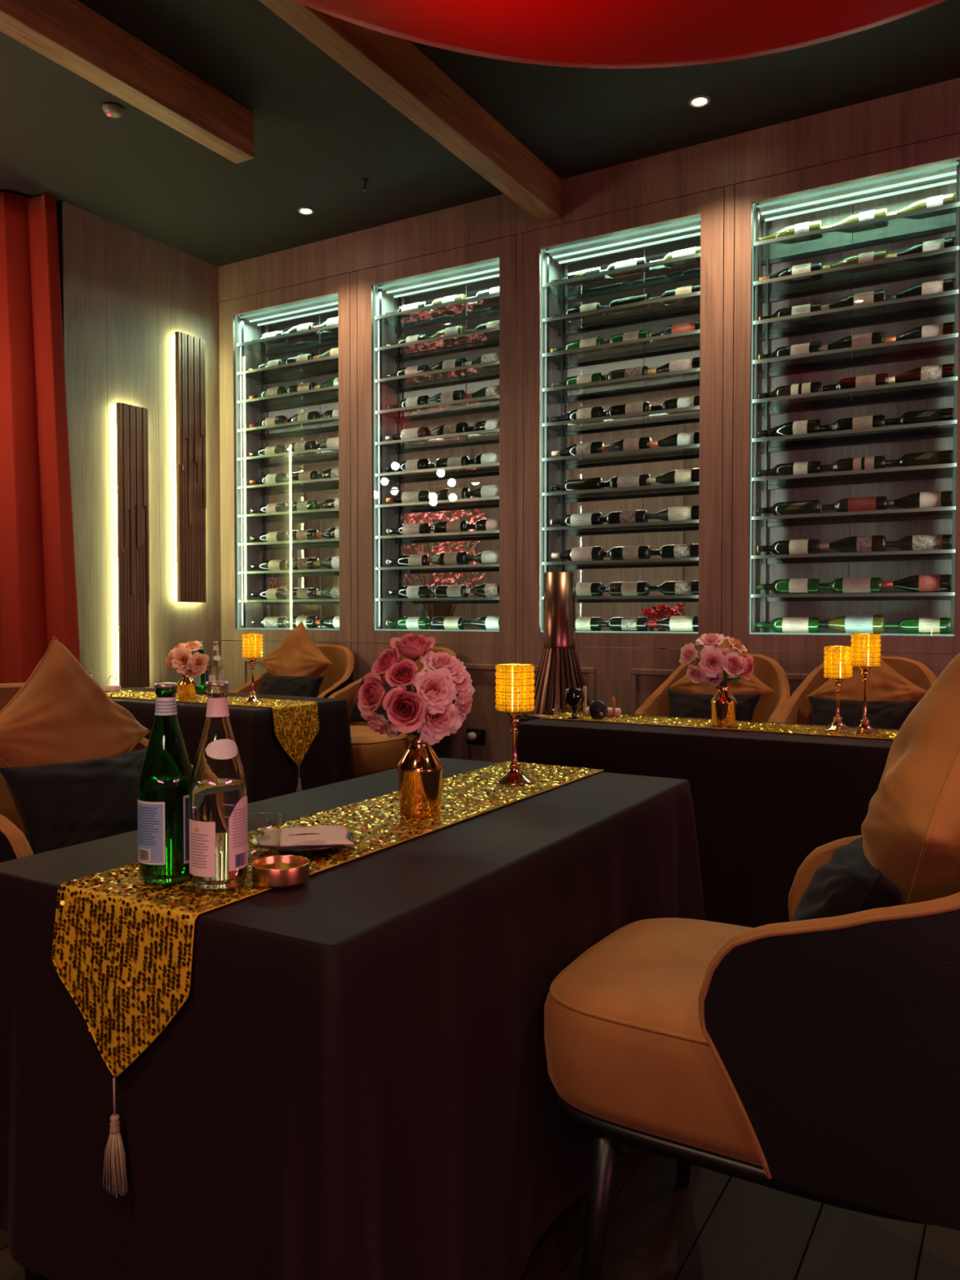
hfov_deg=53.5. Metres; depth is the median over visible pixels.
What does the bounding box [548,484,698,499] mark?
shelf
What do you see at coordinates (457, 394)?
wine bottle
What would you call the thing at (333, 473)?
wine bottle
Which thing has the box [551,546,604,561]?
wine bottle
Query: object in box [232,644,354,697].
armchair
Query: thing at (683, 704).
cushion
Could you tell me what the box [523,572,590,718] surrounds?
floor vase
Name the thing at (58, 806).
cushion
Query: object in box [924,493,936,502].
print
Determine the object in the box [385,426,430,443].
wine bottle
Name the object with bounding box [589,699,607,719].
decorative ball
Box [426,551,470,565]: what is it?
wine bottle
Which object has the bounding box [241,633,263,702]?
candle lamp
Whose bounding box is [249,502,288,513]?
wine bottle
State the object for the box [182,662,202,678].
rose
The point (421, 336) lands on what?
wine bottle
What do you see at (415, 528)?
wine bottle
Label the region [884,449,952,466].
wine bottle
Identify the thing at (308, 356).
wine bottle
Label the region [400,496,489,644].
arrangement
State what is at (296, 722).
table runner
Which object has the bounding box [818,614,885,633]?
wine bottle
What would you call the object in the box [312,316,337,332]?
wine bottle
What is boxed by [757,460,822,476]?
wine bottle
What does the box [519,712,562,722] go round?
pedestal
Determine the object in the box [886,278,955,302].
wine bottle
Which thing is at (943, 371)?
wine bottle
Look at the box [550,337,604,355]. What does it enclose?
wine bottle
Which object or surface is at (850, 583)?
print
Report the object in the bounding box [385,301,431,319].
wine bottle
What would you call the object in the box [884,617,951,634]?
wine bottle
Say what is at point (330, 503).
wine bottle
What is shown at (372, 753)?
armchair
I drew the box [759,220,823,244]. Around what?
wine bottle
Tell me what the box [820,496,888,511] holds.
wine bottle
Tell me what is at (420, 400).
wine bottle
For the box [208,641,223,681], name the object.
water bottle
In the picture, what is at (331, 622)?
wine bottle
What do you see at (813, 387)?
wine bottle
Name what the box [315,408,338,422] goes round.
wine bottle
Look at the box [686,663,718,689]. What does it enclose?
rose
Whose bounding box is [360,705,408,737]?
rose
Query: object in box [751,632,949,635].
shelf
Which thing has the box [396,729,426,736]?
rose leaves
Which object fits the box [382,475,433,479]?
shelf
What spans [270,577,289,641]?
arrangement
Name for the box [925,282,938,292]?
print
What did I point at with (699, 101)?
recessed light
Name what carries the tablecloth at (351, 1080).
on the dining table
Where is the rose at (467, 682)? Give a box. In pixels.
[438,658,475,704]
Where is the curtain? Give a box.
[0,191,80,683]
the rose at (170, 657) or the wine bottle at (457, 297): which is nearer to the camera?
the rose at (170, 657)
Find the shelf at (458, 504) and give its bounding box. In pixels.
[382,498,499,510]
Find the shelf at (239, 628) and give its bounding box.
[239,628,339,630]
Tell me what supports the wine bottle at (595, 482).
on the wine cabinet at (548, 251)
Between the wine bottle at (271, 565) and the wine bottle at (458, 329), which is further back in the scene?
the wine bottle at (271, 565)
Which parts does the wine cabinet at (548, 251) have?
panel, shelf rail, shelf rail, shelf rail, shelf rail, shelf rail, shelf rail, shelf rail, panel, shelf rail, shelf rail, shelf rail, shelf rail, shelf rail, shelf rail, shelf rail, shelf rail, shelf rail, shelf rail, shelf rail, shelf rail, shelf rail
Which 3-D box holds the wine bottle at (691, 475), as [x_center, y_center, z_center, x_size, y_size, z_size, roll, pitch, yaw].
[0.990,-0.822,4.848,0.298,0.082,0.083,1,2,31]
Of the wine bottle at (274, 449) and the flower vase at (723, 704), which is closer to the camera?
the flower vase at (723, 704)
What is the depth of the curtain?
5.13 m
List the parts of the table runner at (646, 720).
border cord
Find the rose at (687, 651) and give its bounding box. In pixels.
[679,642,717,686]
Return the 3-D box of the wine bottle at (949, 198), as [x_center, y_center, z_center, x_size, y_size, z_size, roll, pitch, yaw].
[1.964,-1.917,4.248,0.298,0.082,0.083,1,2,32]
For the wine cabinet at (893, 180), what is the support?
attached to the wall at (931, 112)
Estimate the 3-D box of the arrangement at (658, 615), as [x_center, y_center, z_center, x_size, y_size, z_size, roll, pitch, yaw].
[1.268,0.360,6.689,0.261,1.234,0.308,-1,2,-27]
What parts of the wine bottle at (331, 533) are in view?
bottle glass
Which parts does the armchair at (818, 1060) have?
leg, seat, leg, frame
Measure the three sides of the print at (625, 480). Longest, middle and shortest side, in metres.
0.072 x 0.034 x 0.008 m
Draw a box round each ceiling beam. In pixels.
[0,0,253,164]
[257,0,561,223]
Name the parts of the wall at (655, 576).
panel, panel, panel, panel, panel, panel, panel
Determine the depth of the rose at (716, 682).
3.39 m
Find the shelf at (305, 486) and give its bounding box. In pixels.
[244,480,338,492]
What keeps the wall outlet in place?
attached to the wall at (931, 112)
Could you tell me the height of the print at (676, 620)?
0.035 m
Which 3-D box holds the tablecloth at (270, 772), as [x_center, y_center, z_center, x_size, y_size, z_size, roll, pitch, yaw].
[-1.424,0.614,4.668,1.591,0.670,0.722,1,2,30]
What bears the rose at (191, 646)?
in the flower vase at (187, 686)
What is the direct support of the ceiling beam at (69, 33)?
attached to the ceiling
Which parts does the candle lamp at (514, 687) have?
stem, lamp shade, wire frame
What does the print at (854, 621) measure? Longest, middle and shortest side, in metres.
0.072 x 0.039 x 0.011 m
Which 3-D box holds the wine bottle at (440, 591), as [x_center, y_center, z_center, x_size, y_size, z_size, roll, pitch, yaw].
[-0.204,-0.282,5.564,0.298,0.075,0.076,1,2,31]
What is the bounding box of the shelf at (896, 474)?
[751,466,956,485]
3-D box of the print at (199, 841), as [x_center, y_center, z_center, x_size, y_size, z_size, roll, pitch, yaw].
[-0.403,0.301,1.366,0.032,0.048,0.003,1,2,26]
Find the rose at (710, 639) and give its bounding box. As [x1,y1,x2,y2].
[695,633,725,685]
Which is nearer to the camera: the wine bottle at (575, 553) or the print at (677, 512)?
the print at (677, 512)
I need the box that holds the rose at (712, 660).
[698,645,728,677]
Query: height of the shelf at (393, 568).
0.008 m
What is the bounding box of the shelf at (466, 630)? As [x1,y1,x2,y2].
[392,629,496,631]
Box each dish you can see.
[251,854,309,888]
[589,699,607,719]
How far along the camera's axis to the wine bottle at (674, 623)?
4.82 m
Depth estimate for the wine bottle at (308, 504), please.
6.06 m
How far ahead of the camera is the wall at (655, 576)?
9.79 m
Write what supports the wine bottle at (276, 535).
on the wine cabinet at (242, 320)
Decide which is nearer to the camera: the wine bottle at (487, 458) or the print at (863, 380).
the print at (863, 380)
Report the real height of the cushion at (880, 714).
0.239 m
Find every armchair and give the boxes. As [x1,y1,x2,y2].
[0,682,193,862]
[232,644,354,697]
[328,647,457,778]
[544,835,959,1279]
[634,653,790,722]
[775,655,937,724]
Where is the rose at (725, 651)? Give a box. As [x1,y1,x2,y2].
[720,647,737,685]
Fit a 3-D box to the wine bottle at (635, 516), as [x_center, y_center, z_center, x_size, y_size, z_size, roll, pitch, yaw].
[0.733,-0.638,5.007,0.298,0.075,0.075,1,2,29]
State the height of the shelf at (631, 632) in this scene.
0.014 m
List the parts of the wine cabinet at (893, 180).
panel, panel, shelf rail, shelf rail, shelf rail, shelf rail, shelf rail, shelf rail, shelf rail, shelf rail, shelf rail, shelf rail, shelf rail, shelf rail, shelf rail, shelf rail, shelf rail, shelf rail, panel, shelf rail, shelf rail, shelf rail, shelf rail, panel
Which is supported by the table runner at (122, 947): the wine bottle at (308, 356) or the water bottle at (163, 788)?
the water bottle at (163, 788)
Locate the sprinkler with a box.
[360,177,368,191]
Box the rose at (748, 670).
[724,654,754,685]
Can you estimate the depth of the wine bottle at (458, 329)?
5.48 m
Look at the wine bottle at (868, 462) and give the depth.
4.38 m
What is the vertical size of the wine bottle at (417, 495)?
0.082 m
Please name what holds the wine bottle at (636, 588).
on the wine cabinet at (548, 251)
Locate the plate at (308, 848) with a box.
[252,826,353,853]
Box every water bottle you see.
[137,682,191,884]
[188,680,248,889]
[193,641,208,691]
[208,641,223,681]
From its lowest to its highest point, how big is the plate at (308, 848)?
0.016 m
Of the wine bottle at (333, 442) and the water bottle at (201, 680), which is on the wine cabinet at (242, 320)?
the wine bottle at (333, 442)
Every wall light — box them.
[114,402,149,688]
[173,331,206,602]
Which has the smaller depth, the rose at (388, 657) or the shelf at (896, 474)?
the rose at (388, 657)
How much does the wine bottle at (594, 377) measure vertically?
0.075 m
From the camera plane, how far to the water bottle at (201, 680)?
4.95 m
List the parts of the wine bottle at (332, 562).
bottle glass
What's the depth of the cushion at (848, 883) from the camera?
1.37 m
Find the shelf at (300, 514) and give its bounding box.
[244,510,338,519]
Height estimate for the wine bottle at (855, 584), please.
0.075 m
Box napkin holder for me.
[103,675,120,691]
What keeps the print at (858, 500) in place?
attached to the wine bottle at (873, 503)
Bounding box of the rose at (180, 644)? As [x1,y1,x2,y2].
[173,643,186,654]
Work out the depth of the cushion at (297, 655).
5.52 m
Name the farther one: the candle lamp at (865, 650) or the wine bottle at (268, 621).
the wine bottle at (268, 621)
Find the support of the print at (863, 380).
attached to the wine bottle at (874, 380)
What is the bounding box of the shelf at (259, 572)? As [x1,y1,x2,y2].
[257,571,339,574]
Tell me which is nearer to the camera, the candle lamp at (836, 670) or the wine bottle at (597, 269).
the candle lamp at (836, 670)
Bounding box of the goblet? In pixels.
[564,688,584,719]
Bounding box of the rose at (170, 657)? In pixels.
[167,648,174,668]
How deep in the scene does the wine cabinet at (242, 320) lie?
6.20 m
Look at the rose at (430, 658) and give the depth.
1.88 m
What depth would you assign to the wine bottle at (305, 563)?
6.07 m
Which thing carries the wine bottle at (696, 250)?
on the wine cabinet at (548, 251)
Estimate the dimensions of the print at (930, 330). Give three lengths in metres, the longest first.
0.051 x 0.036 x 0.009 m
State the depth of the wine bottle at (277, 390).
6.17 m
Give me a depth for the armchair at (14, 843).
2.46 m
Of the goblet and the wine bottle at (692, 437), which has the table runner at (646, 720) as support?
the goblet
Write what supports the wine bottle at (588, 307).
on the wine cabinet at (548, 251)
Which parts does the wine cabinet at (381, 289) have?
panel, panel, shelf rail, shelf rail, shelf rail, shelf rail, shelf rail, shelf rail, shelf rail, shelf rail, shelf rail, shelf rail, shelf rail, shelf rail, shelf rail, shelf rail, shelf rail, shelf rail, shelf rail, shelf rail, shelf rail, shelf rail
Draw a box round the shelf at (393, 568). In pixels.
[391,566,499,570]
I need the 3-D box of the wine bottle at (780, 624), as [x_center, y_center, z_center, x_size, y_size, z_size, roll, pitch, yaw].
[1.475,-0.071,4.578,0.298,0.075,0.076,1,2,29]
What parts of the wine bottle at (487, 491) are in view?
bottle glass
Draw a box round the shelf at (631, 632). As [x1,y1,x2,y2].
[575,631,686,633]
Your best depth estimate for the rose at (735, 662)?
3.36 m
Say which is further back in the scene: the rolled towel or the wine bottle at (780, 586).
the wine bottle at (780, 586)
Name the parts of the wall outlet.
socket plate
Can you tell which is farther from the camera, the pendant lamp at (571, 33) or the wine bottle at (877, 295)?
the wine bottle at (877, 295)
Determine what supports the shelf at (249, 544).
attached to the wine cabinet at (242, 320)
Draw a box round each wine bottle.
[248,359,287,373]
[248,386,287,401]
[248,415,287,430]
[248,444,285,458]
[248,472,288,484]
[249,330,288,346]
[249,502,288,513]
[249,531,288,542]
[249,560,288,571]
[249,588,288,599]
[250,616,288,628]
[282,322,318,338]
[282,353,316,368]
[282,382,317,397]
[282,471,319,481]
[283,440,316,455]
[283,529,319,540]
[283,587,319,599]
[283,615,319,628]
[284,411,320,426]
[284,500,319,511]
[284,557,319,569]
[311,437,338,451]
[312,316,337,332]
[312,347,338,362]
[314,377,338,391]
[314,497,338,508]
[314,556,339,568]
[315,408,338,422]
[315,468,338,478]
[315,526,338,538]
[315,586,339,599]
[315,615,339,628]
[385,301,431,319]
[385,364,430,381]
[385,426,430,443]
[385,458,431,474]
[385,617,430,629]
[386,333,431,351]
[386,395,430,412]
[386,490,431,503]
[386,523,431,534]
[386,554,430,566]
[386,585,431,598]
[425,390,466,407]
[426,293,467,311]
[426,324,467,343]
[426,358,468,375]
[426,422,469,439]
[426,456,470,471]
[426,520,468,533]
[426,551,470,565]
[426,584,469,597]
[426,617,466,630]
[427,487,471,500]
[462,615,499,630]
[463,320,499,337]
[463,385,499,401]
[464,286,499,304]
[464,351,499,368]
[464,418,499,435]
[465,452,499,467]
[465,484,499,497]
[465,582,499,597]
[466,518,499,530]
[466,550,499,564]
[549,512,603,526]
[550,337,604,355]
[550,477,603,491]
[551,266,604,287]
[551,302,604,321]
[551,373,604,391]
[551,406,604,424]
[551,441,604,458]
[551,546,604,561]
[575,582,604,595]
[575,617,603,631]
[600,257,649,278]
[600,401,650,419]
[600,510,648,524]
[600,546,651,559]
[600,581,649,595]
[600,617,649,631]
[601,293,650,313]
[601,329,652,349]
[601,365,649,385]
[601,436,652,454]
[601,474,651,488]
[645,505,698,520]
[646,615,697,631]
[647,356,699,377]
[648,246,700,267]
[648,284,700,305]
[648,320,700,341]
[648,395,699,413]
[648,431,699,449]
[648,468,698,484]
[648,543,698,558]
[648,580,698,595]
[756,538,821,555]
[756,578,821,594]
[756,617,820,633]
[757,418,822,439]
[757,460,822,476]
[757,499,821,515]
[758,302,823,324]
[758,341,822,363]
[758,382,822,401]
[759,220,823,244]
[759,261,824,284]
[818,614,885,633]
[819,535,886,552]
[819,577,882,593]
[820,289,887,313]
[820,414,885,435]
[820,455,886,471]
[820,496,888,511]
[821,331,884,354]
[821,373,888,394]
[822,208,889,233]
[822,249,888,273]
[880,574,951,592]
[884,321,954,345]
[884,407,953,428]
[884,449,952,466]
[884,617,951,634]
[885,533,951,551]
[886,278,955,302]
[887,236,955,262]
[887,490,952,508]
[888,192,956,219]
[888,363,954,386]
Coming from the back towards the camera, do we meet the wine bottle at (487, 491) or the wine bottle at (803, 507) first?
the wine bottle at (487, 491)
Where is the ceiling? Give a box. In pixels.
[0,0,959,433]
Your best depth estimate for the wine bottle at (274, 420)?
6.18 m
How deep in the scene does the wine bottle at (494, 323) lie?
5.36 m
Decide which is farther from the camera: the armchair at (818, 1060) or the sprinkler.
the sprinkler
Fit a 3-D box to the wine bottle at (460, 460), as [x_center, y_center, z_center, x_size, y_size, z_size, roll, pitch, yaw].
[-0.201,-1.022,5.553,0.298,0.075,0.076,1,2,31]
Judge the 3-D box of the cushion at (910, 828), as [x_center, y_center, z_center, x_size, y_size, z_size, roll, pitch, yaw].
[0.708,0.247,1.451,0.248,0.549,0.561,1,2,20]
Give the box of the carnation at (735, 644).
[725,635,747,675]
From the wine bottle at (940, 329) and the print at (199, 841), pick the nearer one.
the print at (199, 841)
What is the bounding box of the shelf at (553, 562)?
[551,560,698,565]
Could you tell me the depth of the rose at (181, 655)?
4.52 m
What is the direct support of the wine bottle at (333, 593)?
on the wine cabinet at (242, 320)
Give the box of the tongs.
[611,694,615,717]
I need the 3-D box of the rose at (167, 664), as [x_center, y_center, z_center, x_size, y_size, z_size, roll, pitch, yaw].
[-1.470,0.143,4.572,0.110,0.119,0.070,1,2,22]
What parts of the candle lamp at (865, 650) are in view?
stem, lamp shade, wire frame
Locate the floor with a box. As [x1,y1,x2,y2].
[0,1142,959,1279]
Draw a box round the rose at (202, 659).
[187,652,208,674]
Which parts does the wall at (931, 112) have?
moulding, panel, panel, panel, panel, panel, panel, moulding, panel, panel, panel, moulding, panel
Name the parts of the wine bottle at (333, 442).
bottle glass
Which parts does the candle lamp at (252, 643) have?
lamp shade, wire frame, stem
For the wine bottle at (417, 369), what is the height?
0.075 m
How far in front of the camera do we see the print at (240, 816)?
1.38 m
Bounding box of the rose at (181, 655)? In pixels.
[170,646,195,674]
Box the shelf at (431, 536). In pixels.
[384,533,499,540]
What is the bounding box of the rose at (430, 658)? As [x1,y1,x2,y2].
[420,650,466,683]
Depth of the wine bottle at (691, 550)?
4.83 m
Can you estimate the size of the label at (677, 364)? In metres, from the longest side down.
0.072 x 0.037 x 0.007 m
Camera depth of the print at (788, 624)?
4.52 m
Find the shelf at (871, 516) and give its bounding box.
[751,510,952,523]
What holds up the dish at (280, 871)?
on the table runner at (122, 947)
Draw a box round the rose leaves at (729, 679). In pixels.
[710,675,740,684]
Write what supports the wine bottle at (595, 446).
on the wine cabinet at (548, 251)
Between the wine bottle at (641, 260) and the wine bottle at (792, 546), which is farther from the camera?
the wine bottle at (641, 260)
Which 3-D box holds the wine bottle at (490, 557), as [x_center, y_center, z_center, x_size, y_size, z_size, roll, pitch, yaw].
[0.041,-0.467,5.423,0.298,0.082,0.084,1,2,31]
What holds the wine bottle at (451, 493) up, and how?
on the wine cabinet at (381, 289)
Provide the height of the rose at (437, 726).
0.127 m
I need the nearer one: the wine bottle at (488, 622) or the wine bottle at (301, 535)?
the wine bottle at (488, 622)
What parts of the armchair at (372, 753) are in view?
seat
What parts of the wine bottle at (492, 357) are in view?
bottle glass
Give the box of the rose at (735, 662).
[721,651,747,685]
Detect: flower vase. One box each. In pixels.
[177,674,196,697]
[395,734,444,817]
[710,684,737,726]
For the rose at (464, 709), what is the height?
0.142 m
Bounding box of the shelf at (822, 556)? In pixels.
[756,552,951,559]
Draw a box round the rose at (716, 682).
[704,672,722,686]
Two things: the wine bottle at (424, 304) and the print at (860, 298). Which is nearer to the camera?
the print at (860, 298)
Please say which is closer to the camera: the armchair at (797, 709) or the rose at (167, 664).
the armchair at (797, 709)
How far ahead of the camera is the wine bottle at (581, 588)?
5.08 m
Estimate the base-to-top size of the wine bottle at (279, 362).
0.075 m
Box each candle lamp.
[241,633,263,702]
[493,663,535,785]
[822,645,853,731]
[848,633,880,734]
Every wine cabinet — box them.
[218,273,351,642]
[356,235,516,645]
[523,186,724,648]
[732,133,959,653]
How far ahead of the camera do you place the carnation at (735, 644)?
3.42 m
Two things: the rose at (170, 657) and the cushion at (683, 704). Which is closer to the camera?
the cushion at (683, 704)
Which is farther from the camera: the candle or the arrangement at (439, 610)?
the arrangement at (439, 610)
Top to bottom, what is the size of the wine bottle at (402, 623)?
0.075 m
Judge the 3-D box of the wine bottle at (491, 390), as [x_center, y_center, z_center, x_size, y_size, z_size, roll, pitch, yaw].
[0.040,-1.392,5.401,0.298,0.082,0.082,1,2,30]
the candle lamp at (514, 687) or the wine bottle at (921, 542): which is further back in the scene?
the wine bottle at (921, 542)
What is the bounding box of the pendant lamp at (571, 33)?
[291,0,946,68]
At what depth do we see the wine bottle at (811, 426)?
4.51 m
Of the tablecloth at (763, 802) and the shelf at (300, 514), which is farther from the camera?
the shelf at (300, 514)
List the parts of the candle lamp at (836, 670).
stem, lamp shade, wire frame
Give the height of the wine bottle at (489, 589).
0.082 m
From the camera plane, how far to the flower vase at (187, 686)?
4.55 m
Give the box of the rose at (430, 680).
[412,666,456,714]
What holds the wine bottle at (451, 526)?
on the wine cabinet at (381, 289)
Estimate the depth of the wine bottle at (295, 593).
6.06 m
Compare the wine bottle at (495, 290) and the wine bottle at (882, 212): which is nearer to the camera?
the wine bottle at (882, 212)
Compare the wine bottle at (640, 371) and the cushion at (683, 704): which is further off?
the wine bottle at (640, 371)
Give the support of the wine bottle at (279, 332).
on the wine cabinet at (242, 320)
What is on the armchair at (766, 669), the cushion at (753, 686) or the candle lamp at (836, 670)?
the cushion at (753, 686)
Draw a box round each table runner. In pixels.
[50,760,604,1197]
[102,688,319,791]
[539,711,898,739]
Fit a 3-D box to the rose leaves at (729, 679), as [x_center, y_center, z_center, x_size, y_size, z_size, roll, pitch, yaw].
[0.863,0.147,3.413,0.140,0.030,0.119,0,2,14]
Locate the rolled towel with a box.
[584,706,622,716]
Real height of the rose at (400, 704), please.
0.134 m
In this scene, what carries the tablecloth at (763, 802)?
on the dining table
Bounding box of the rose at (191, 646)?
[181,640,202,655]
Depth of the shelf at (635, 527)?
5.01 m
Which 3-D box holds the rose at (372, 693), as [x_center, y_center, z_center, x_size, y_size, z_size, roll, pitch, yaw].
[-0.188,0.143,1.889,0.077,0.158,0.098,1,2,45]
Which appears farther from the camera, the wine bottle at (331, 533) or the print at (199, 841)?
the wine bottle at (331, 533)
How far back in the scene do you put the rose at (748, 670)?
3.38 m
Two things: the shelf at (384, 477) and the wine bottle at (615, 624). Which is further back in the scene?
the shelf at (384, 477)
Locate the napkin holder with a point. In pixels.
(107, 687)
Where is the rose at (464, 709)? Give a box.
[452,684,472,722]
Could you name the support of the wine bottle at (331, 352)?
on the wine cabinet at (242, 320)
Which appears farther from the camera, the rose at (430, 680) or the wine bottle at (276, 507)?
the wine bottle at (276, 507)
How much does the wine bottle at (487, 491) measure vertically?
0.082 m
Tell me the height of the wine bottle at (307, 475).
0.075 m
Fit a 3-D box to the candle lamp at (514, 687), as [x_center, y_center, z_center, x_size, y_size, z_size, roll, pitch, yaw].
[0.083,0.197,2.258,0.098,0.280,0.098,0,1,5]
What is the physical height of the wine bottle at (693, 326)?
0.075 m
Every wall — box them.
[56,200,240,691]
[217,77,959,762]
[262,359,959,653]
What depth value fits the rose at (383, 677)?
1.91 m
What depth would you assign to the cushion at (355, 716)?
5.07 m
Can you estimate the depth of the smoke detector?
4.24 m
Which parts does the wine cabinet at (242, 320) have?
panel, shelf rail, panel, shelf rail, shelf rail, shelf rail, shelf rail, shelf rail, shelf rail, shelf rail, shelf rail, shelf rail, shelf rail, shelf rail, shelf rail, shelf rail, shelf rail, shelf rail, shelf rail, shelf rail, shelf rail, shelf rail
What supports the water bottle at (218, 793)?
on the table runner at (122, 947)
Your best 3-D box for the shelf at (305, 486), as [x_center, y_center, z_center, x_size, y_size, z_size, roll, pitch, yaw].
[-1.138,-0.994,6.114,0.902,0.008,0.238,1,2,30]
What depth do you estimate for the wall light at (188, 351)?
5.94 m
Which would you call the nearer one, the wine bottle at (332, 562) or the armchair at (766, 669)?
the armchair at (766, 669)
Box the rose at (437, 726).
[413,690,462,745]
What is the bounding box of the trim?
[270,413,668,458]
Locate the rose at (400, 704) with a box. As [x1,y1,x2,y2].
[382,686,426,734]
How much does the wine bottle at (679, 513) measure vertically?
0.082 m
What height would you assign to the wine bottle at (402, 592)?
0.075 m
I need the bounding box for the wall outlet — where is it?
[466,728,485,759]
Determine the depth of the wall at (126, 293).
5.60 m
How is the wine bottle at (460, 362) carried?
on the wine cabinet at (381, 289)
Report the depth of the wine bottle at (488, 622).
5.39 m
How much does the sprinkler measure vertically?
0.052 m
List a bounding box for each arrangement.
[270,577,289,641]
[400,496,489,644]
[640,603,684,648]
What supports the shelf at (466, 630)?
attached to the wine cabinet at (381, 289)
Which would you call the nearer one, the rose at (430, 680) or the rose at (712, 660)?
the rose at (430, 680)
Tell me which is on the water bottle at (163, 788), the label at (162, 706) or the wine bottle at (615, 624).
the label at (162, 706)
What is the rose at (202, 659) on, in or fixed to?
in the flower vase at (187, 686)
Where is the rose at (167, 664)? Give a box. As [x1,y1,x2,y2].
[164,657,174,671]
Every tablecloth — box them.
[0,757,705,1279]
[109,687,353,803]
[511,711,899,928]
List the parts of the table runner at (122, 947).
border cord, border cord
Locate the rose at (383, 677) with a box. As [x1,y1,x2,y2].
[378,675,419,737]
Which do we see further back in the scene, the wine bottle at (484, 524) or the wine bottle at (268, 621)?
the wine bottle at (268, 621)
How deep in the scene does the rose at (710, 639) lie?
3.41 m
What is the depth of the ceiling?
4.47 m
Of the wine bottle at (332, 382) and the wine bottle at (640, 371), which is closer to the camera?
the wine bottle at (640, 371)
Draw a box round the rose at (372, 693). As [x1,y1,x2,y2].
[357,673,411,736]
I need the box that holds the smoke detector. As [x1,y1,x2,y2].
[102,102,124,118]
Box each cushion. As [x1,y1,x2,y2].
[0,635,151,767]
[0,746,146,854]
[258,674,324,697]
[259,620,333,676]
[349,677,407,724]
[667,639,774,702]
[667,689,761,720]
[790,836,902,921]
[805,657,928,702]
[808,696,918,728]
[861,653,959,904]
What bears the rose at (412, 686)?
in the flower vase at (420, 770)
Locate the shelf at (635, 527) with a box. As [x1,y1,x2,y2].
[548,522,698,533]
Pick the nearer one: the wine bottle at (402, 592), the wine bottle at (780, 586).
the wine bottle at (780, 586)
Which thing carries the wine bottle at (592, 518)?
on the wine cabinet at (548, 251)
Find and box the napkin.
[257,825,354,846]
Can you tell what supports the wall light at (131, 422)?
attached to the wall at (126, 293)
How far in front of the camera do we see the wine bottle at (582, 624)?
5.08 m
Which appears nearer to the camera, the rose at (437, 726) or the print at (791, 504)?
the rose at (437, 726)
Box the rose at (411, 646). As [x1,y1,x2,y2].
[390,633,435,693]
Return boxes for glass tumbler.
[247,812,282,871]
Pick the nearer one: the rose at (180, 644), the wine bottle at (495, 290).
the rose at (180, 644)
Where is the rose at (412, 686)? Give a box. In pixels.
[402,671,419,737]
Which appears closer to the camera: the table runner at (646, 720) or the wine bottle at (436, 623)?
the table runner at (646, 720)
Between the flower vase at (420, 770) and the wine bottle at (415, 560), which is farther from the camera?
the wine bottle at (415, 560)
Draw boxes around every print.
[137,804,159,845]
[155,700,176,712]
[191,832,208,867]
[232,804,248,847]
[574,549,586,555]
[622,477,632,484]
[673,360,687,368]
[674,508,685,516]
[674,617,688,622]
[786,622,802,626]
[787,501,808,509]
[848,581,862,586]
[850,617,866,626]
[855,335,867,343]
[855,497,867,504]
[856,417,868,424]
[857,294,868,302]
[859,376,871,384]
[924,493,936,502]
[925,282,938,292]
[925,325,938,334]
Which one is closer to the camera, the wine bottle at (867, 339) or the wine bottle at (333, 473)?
the wine bottle at (867, 339)
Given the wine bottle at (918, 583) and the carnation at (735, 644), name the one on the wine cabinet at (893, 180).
the wine bottle at (918, 583)
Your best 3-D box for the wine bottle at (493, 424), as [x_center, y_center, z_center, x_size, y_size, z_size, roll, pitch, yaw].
[0.034,-1.203,5.395,0.298,0.075,0.076,1,2,29]
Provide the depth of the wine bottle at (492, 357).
5.36 m
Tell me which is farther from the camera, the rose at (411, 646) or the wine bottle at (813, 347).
the wine bottle at (813, 347)
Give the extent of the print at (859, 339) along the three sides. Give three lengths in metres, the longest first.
0.051 x 0.037 x 0.008 m
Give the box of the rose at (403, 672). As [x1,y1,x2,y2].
[385,658,420,735]
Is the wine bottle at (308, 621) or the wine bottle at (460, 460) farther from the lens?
the wine bottle at (308, 621)
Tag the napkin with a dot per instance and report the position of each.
(316, 834)
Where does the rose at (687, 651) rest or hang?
in the flower vase at (723, 704)
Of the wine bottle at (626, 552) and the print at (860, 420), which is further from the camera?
the wine bottle at (626, 552)
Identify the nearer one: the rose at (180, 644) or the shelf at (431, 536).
the rose at (180, 644)
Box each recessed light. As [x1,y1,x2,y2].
[297,207,314,215]
[688,95,711,107]
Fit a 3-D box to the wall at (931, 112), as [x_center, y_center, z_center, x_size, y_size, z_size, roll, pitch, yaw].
[2.024,-0.666,4.075,8.646,3.420,0.034,1,2,30]
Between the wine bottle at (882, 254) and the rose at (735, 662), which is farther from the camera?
the wine bottle at (882, 254)
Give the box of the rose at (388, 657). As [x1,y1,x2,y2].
[371,646,412,692]
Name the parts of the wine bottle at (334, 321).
bottle glass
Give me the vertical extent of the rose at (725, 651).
0.175 m
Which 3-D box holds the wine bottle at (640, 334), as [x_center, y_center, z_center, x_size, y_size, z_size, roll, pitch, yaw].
[0.747,-1.562,4.981,0.298,0.075,0.076,1,3,30]
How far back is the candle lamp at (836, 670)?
3.25 m
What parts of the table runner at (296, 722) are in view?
border cord, border cord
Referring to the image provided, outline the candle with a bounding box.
[582,684,586,715]
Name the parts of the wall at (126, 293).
panel, panel, panel, panel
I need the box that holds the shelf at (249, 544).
[246,541,338,546]

